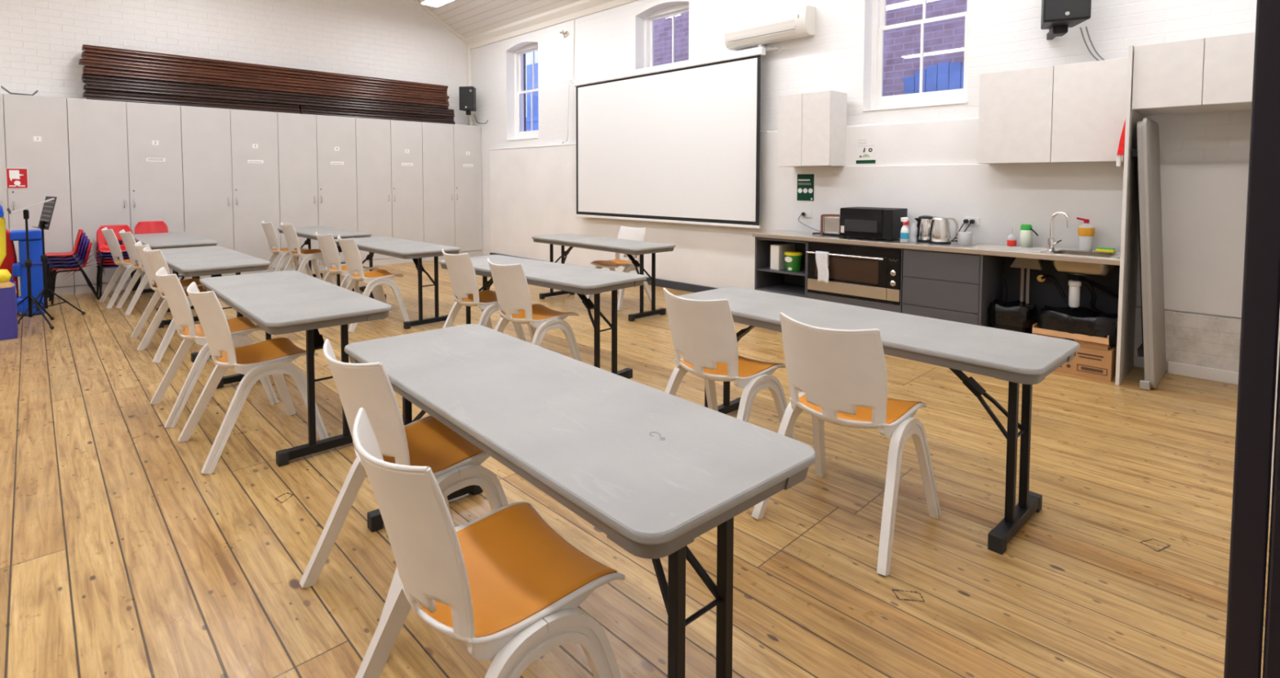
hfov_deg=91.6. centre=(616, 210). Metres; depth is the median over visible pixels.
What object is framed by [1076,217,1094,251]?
liquid bottle
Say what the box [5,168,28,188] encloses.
warning sign
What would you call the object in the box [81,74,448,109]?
board
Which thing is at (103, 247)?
child chair
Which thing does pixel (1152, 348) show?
table
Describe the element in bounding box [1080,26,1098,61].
cable
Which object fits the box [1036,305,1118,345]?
bag
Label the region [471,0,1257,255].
wall
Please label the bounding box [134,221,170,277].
child chair
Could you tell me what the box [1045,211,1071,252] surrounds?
tap
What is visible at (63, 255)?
child chair
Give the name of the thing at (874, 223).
microwave
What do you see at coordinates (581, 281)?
folding table
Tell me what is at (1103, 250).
sponge
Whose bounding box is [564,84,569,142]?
rod
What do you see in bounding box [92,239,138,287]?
child chair
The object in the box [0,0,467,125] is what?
wall
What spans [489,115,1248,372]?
wall
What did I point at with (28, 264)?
music stand
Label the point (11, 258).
toy
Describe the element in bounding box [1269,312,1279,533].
wall
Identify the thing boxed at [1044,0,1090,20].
grille
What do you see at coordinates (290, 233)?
chair
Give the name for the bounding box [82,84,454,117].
board
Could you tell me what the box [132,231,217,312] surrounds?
folding table
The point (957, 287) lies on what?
drawer unit
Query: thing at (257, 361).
chair
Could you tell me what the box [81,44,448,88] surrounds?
board
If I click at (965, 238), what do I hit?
canister
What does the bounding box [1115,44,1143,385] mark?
panel
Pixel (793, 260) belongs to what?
tub
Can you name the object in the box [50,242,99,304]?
child chair
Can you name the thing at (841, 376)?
chair
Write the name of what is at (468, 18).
ceiling
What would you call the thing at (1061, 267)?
sink bowl
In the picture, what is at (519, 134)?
window
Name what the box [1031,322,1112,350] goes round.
cardboard box
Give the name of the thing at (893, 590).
trim
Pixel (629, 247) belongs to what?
folding table
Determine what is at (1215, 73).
upper cabinet
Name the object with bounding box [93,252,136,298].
child chair
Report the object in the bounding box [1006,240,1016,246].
soap bottle
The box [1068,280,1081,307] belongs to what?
drain pipe
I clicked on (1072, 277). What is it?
outlet
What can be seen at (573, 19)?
cable conduit
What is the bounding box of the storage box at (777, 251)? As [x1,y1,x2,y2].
[770,242,795,270]
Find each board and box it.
[78,58,448,98]
[80,52,447,93]
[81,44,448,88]
[81,56,447,96]
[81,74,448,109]
[82,66,448,103]
[82,70,448,106]
[82,77,453,111]
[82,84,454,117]
[82,92,299,111]
[83,48,447,91]
[84,62,448,101]
[84,81,453,114]
[84,88,299,108]
[86,96,300,114]
[299,105,453,119]
[299,108,453,121]
[300,111,455,124]
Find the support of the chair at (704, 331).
on the floor
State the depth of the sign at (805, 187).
6.65 m
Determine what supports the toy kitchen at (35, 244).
on the floor
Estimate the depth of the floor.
2.48 m
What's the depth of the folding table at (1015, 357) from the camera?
2.59 m
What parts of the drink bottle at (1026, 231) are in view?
lid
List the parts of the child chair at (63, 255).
leg, leg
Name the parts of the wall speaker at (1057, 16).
bracket arm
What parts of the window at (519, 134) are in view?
sill, sash, sash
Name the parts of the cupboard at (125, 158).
door, door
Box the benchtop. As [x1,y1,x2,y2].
[752,230,1120,276]
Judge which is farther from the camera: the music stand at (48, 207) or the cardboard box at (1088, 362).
the music stand at (48, 207)
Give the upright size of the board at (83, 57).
0.042 m
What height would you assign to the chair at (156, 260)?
0.881 m
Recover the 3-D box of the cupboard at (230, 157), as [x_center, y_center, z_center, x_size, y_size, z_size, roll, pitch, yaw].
[-5.538,-0.221,8.933,1.175,2.410,0.404,-3,4,-43]
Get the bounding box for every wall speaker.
[458,86,475,115]
[1040,0,1091,39]
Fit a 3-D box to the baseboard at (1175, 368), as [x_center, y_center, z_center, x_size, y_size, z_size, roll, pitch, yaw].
[4.230,1.165,4.375,0.025,0.085,0.530,-3,4,-43]
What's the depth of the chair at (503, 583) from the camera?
1.37 m
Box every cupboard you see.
[0,93,74,296]
[66,97,186,294]
[180,106,280,279]
[276,112,357,272]
[355,117,423,266]
[422,122,482,261]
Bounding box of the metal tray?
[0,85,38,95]
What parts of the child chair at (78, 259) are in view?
leg, leg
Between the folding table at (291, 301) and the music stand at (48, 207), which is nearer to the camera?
the folding table at (291, 301)
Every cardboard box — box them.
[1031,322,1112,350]
[1053,344,1116,382]
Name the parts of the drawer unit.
drawer, drawer, drawer, panel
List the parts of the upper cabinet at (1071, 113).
door, door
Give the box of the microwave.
[840,207,907,240]
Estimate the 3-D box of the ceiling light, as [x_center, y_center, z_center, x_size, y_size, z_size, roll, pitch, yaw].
[-2.178,-3.475,9.076,0.300,0.500,2.400,-3,4,-43]
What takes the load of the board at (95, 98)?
on the cupboard at (230, 157)
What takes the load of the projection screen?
attached to the wall at (1005, 35)
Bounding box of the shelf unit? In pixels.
[754,237,807,297]
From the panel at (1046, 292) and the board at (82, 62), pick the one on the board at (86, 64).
the board at (82, 62)
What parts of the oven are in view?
handle, panel, door, vent panel, knob, panel, knob, control panel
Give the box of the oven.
[806,242,901,304]
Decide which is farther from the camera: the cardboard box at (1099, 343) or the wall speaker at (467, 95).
the wall speaker at (467, 95)
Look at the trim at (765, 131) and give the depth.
10.08 m
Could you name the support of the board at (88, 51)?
on the board at (83, 54)
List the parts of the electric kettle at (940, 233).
lid, handle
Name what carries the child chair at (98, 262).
on the child chair at (99, 264)
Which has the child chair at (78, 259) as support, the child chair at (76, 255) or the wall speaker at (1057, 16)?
the child chair at (76, 255)
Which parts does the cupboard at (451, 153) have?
door, door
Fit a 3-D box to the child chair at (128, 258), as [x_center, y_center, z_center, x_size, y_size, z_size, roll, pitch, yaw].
[-6.120,0.640,7.612,0.421,0.669,0.431,-3,4,-43]
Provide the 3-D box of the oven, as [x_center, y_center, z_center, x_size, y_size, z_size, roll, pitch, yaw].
[2.319,0.562,5.865,0.554,0.475,0.876,-3,4,-43]
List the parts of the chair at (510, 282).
leg, leg, leg, leg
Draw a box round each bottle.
[900,217,909,242]
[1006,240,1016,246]
[1019,224,1038,247]
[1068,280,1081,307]
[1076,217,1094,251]
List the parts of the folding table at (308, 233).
leg, leg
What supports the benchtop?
on the housing
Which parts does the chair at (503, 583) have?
leg, leg, leg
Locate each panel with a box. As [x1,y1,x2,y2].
[1002,256,1119,320]
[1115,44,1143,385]
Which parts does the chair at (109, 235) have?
leg, leg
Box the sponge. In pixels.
[1095,247,1115,253]
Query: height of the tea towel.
0.293 m
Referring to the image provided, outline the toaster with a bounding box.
[820,214,840,236]
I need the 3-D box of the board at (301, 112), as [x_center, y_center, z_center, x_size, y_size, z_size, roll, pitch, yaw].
[-3.913,-1.520,10.386,2.564,0.042,0.235,-3,4,-43]
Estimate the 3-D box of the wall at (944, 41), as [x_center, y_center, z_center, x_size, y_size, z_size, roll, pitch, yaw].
[4.088,-1.965,7.896,0.300,8.000,11.200,-3,4,-43]
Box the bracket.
[1010,257,1043,303]
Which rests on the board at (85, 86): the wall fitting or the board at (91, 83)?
the board at (91, 83)
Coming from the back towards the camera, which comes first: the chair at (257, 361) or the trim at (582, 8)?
the trim at (582, 8)
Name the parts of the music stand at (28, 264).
leg, leg, leg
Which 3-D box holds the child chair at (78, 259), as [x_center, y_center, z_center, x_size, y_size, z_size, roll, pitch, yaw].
[-6.401,0.652,7.282,0.431,0.669,0.421,-3,4,-43]
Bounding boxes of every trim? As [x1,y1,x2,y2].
[275,492,293,503]
[411,0,464,40]
[462,0,638,49]
[466,47,472,125]
[488,130,768,150]
[892,589,924,602]
[1140,538,1170,551]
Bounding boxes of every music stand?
[6,198,54,329]
[17,195,85,324]
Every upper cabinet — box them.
[777,90,847,167]
[977,57,1128,164]
[1131,31,1255,115]
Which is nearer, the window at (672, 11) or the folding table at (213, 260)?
the folding table at (213, 260)
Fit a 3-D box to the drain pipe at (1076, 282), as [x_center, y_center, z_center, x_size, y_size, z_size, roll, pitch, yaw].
[3.627,0.662,4.688,0.433,0.352,0.100,0,3,5]
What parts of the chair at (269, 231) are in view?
leg, leg, leg, leg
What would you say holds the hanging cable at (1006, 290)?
hanging from the benchtop
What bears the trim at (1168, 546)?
on the floor
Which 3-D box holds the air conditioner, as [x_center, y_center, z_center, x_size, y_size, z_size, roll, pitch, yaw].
[1.676,-2.008,6.895,0.219,0.310,1.040,-3,4,-43]
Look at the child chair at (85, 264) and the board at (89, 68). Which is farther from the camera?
the board at (89, 68)
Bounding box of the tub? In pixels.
[784,251,802,271]
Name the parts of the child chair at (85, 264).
leg, leg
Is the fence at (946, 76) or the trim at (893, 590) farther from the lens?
the fence at (946, 76)
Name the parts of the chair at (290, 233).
leg, leg, leg, leg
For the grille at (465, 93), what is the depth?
11.12 m
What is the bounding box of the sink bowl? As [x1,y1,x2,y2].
[1049,249,1118,276]
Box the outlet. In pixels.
[1066,274,1083,280]
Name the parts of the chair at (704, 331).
leg, leg, leg, leg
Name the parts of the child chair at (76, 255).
leg, leg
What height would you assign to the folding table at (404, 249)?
0.740 m
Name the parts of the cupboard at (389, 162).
door, door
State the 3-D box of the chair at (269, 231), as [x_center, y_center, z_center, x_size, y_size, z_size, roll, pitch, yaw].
[-4.456,0.582,8.372,0.590,0.881,0.554,-2,4,-42]
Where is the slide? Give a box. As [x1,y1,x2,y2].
[0,204,6,266]
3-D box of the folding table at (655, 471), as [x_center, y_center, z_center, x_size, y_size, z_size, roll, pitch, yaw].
[-0.304,0.945,2.067,0.610,0.742,1.830,-2,4,-41]
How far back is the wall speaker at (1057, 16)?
4.65 m
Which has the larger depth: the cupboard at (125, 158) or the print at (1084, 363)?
the cupboard at (125, 158)
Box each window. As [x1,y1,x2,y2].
[506,43,538,141]
[644,4,688,67]
[862,0,970,111]
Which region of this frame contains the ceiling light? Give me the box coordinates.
[420,0,453,7]
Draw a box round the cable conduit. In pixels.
[572,18,574,75]
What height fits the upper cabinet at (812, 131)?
0.735 m
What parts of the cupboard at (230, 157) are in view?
door, door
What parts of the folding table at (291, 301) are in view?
leg, leg, leg, leg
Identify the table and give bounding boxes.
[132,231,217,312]
[151,245,271,362]
[199,270,391,466]
[277,226,372,292]
[333,236,461,329]
[344,324,816,677]
[438,254,646,378]
[531,234,675,321]
[677,286,1079,555]
[1131,117,1165,390]
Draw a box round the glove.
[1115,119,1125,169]
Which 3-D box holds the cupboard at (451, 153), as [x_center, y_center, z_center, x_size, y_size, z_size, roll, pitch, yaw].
[-3.042,-0.333,11.285,1.156,2.410,0.404,-3,4,-43]
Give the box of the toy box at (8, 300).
[0,275,17,340]
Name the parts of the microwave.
door, control panel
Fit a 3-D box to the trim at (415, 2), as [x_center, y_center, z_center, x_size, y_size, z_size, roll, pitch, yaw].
[-4.476,-4.345,10.015,4.729,2.648,0.050,-3,4,-43]
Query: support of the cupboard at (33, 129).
on the floor
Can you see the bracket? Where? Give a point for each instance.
(1021, 263)
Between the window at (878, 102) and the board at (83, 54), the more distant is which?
the board at (83, 54)
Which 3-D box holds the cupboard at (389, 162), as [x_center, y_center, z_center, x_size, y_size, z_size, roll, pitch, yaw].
[-3.874,-0.296,10.501,1.126,2.410,0.404,-3,4,-43]
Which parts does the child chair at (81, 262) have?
leg, leg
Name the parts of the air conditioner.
panel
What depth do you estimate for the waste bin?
4.90 m
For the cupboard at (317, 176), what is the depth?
9.56 m
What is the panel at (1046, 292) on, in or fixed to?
on the floor
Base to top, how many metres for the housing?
0.822 m
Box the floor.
[0,255,1271,677]
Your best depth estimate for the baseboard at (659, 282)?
8.03 m
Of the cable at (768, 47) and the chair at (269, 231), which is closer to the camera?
the cable at (768, 47)
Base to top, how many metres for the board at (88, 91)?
0.042 m
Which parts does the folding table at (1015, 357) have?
leg, leg, leg, leg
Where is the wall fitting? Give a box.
[560,30,568,38]
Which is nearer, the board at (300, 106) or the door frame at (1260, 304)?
the door frame at (1260, 304)
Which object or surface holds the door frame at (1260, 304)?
in the wall at (1279, 313)
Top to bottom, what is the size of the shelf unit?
0.823 m
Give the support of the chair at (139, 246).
on the floor
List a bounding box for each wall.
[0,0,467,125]
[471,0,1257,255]
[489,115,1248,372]
[523,53,525,131]
[525,50,537,117]
[653,0,967,96]
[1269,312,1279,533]
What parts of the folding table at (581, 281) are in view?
leg, leg, leg, leg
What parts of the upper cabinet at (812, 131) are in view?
door, door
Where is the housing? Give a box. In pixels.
[806,241,903,313]
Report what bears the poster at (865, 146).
attached to the wall at (533, 190)
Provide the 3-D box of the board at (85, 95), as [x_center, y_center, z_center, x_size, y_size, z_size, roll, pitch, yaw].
[-5.786,-1.483,8.659,2.490,0.042,0.235,-3,4,-43]
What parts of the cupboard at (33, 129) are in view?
door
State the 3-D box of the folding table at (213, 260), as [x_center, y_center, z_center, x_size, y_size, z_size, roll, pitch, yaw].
[-3.668,0.777,5.548,0.610,0.740,1.830,-3,4,-44]
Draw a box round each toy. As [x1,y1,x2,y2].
[0,228,18,314]
[0,269,17,294]
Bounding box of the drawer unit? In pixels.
[902,248,1003,327]
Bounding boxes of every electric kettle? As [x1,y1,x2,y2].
[915,215,933,242]
[928,217,958,244]
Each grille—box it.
[459,87,472,109]
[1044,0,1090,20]
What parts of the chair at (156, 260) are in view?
leg, leg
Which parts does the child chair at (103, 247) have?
leg, leg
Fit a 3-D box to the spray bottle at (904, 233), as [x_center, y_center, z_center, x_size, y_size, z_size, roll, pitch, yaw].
[2.540,0.175,5.483,0.054,0.222,0.071,-3,4,-43]
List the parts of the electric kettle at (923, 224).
lid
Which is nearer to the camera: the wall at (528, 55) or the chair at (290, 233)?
the chair at (290, 233)
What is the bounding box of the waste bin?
[986,298,1038,333]
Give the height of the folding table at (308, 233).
0.740 m
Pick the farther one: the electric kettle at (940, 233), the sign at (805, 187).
the sign at (805, 187)
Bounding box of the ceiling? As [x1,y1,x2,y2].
[417,0,582,38]
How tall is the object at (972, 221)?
0.216 m
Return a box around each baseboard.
[489,252,719,293]
[1167,361,1238,385]
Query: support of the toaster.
on the benchtop
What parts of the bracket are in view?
bracket plate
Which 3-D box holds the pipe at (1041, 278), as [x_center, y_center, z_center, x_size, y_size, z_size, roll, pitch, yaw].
[3.466,0.642,4.913,0.061,0.248,0.304,-1,3,-23]
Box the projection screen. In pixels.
[571,44,778,228]
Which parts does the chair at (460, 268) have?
leg, leg, leg, leg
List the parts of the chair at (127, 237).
leg, leg, leg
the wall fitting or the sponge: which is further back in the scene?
the wall fitting
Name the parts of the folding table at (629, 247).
leg, leg, leg, leg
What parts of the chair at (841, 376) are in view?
leg, leg, leg, leg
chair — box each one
[44,229,91,287]
[46,232,93,290]
[46,235,95,297]
[48,239,97,301]
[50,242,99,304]
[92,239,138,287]
[92,248,136,296]
[93,224,138,284]
[93,242,138,289]
[93,245,137,293]
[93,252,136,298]
[98,226,155,308]
[115,229,180,315]
[130,240,202,349]
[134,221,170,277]
[137,245,226,363]
[150,266,278,428]
[177,281,328,474]
[261,220,312,276]
[280,222,336,284]
[299,338,508,622]
[315,231,380,301]
[337,235,409,332]
[352,408,625,677]
[441,248,526,342]
[487,257,582,361]
[586,226,651,310]
[662,288,795,439]
[751,312,941,576]
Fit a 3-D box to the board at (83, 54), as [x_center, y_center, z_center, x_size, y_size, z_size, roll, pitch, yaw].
[-4.894,-2.017,9.473,4.936,0.042,0.235,-3,4,-43]
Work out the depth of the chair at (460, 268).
4.75 m
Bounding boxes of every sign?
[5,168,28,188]
[796,173,813,200]
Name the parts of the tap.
lever, spout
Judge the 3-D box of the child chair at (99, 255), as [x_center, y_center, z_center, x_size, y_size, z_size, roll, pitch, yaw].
[-6.108,0.603,7.597,0.421,0.669,0.431,-3,4,-43]
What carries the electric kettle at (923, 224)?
on the benchtop
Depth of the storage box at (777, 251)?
6.40 m
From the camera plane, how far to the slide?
5.84 m
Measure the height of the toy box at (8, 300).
0.523 m
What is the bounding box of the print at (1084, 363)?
[1059,351,1107,376]
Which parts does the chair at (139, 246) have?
leg, leg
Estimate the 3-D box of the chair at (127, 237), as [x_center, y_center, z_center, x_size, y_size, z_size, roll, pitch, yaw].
[-5.119,0.654,6.863,0.554,0.881,0.590,3,4,44]
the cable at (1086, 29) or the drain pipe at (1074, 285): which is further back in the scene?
the cable at (1086, 29)
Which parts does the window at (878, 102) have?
sill, sash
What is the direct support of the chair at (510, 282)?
on the floor
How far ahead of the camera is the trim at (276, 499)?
2.77 m
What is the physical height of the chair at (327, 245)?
0.881 m
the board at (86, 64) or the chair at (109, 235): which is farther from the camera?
the board at (86, 64)
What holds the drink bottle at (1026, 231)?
on the benchtop
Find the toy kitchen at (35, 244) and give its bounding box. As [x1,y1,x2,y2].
[9,229,45,316]
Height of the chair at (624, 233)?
0.881 m
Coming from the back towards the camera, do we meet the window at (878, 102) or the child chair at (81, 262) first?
the child chair at (81, 262)
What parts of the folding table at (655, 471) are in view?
leg, leg, leg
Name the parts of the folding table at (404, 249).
leg, leg, leg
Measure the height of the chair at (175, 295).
0.881 m
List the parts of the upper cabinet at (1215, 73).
door, door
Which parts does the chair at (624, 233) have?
leg, leg, leg, leg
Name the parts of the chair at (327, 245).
leg, leg, leg, leg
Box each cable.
[766,46,784,53]
[1002,257,1008,302]
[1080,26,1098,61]
[1084,26,1105,60]
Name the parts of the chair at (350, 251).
leg, leg, leg, leg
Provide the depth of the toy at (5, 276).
5.55 m
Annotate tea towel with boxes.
[815,251,828,284]
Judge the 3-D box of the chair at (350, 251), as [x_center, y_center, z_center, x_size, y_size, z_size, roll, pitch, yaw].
[-2.439,0.690,6.137,0.590,0.881,0.554,-2,4,-42]
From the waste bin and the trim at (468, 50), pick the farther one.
the trim at (468, 50)
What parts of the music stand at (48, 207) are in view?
leg, leg, leg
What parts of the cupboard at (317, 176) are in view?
door, door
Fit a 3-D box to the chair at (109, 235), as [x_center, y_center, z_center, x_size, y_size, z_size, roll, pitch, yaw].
[-5.584,0.638,7.197,0.554,0.881,0.590,3,4,44]
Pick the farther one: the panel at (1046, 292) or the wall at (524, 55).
the wall at (524, 55)
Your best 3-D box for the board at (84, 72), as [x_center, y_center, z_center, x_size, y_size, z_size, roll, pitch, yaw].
[-4.866,-1.792,9.476,4.961,0.042,0.235,-3,4,-43]
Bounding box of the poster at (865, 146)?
[855,135,876,164]
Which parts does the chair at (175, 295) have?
leg, leg, leg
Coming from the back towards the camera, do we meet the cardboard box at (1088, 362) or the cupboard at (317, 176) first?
the cupboard at (317, 176)
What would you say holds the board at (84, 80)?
on the board at (91, 83)
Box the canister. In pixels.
[957,231,972,245]
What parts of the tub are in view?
lid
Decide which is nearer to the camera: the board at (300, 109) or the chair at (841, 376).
the chair at (841, 376)
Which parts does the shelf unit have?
shelf, shelf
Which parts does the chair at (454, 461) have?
leg, leg, leg, leg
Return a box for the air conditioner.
[724,4,815,49]
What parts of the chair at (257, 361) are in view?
leg, leg, leg, leg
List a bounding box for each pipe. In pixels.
[1036,275,1074,310]
[1066,274,1118,313]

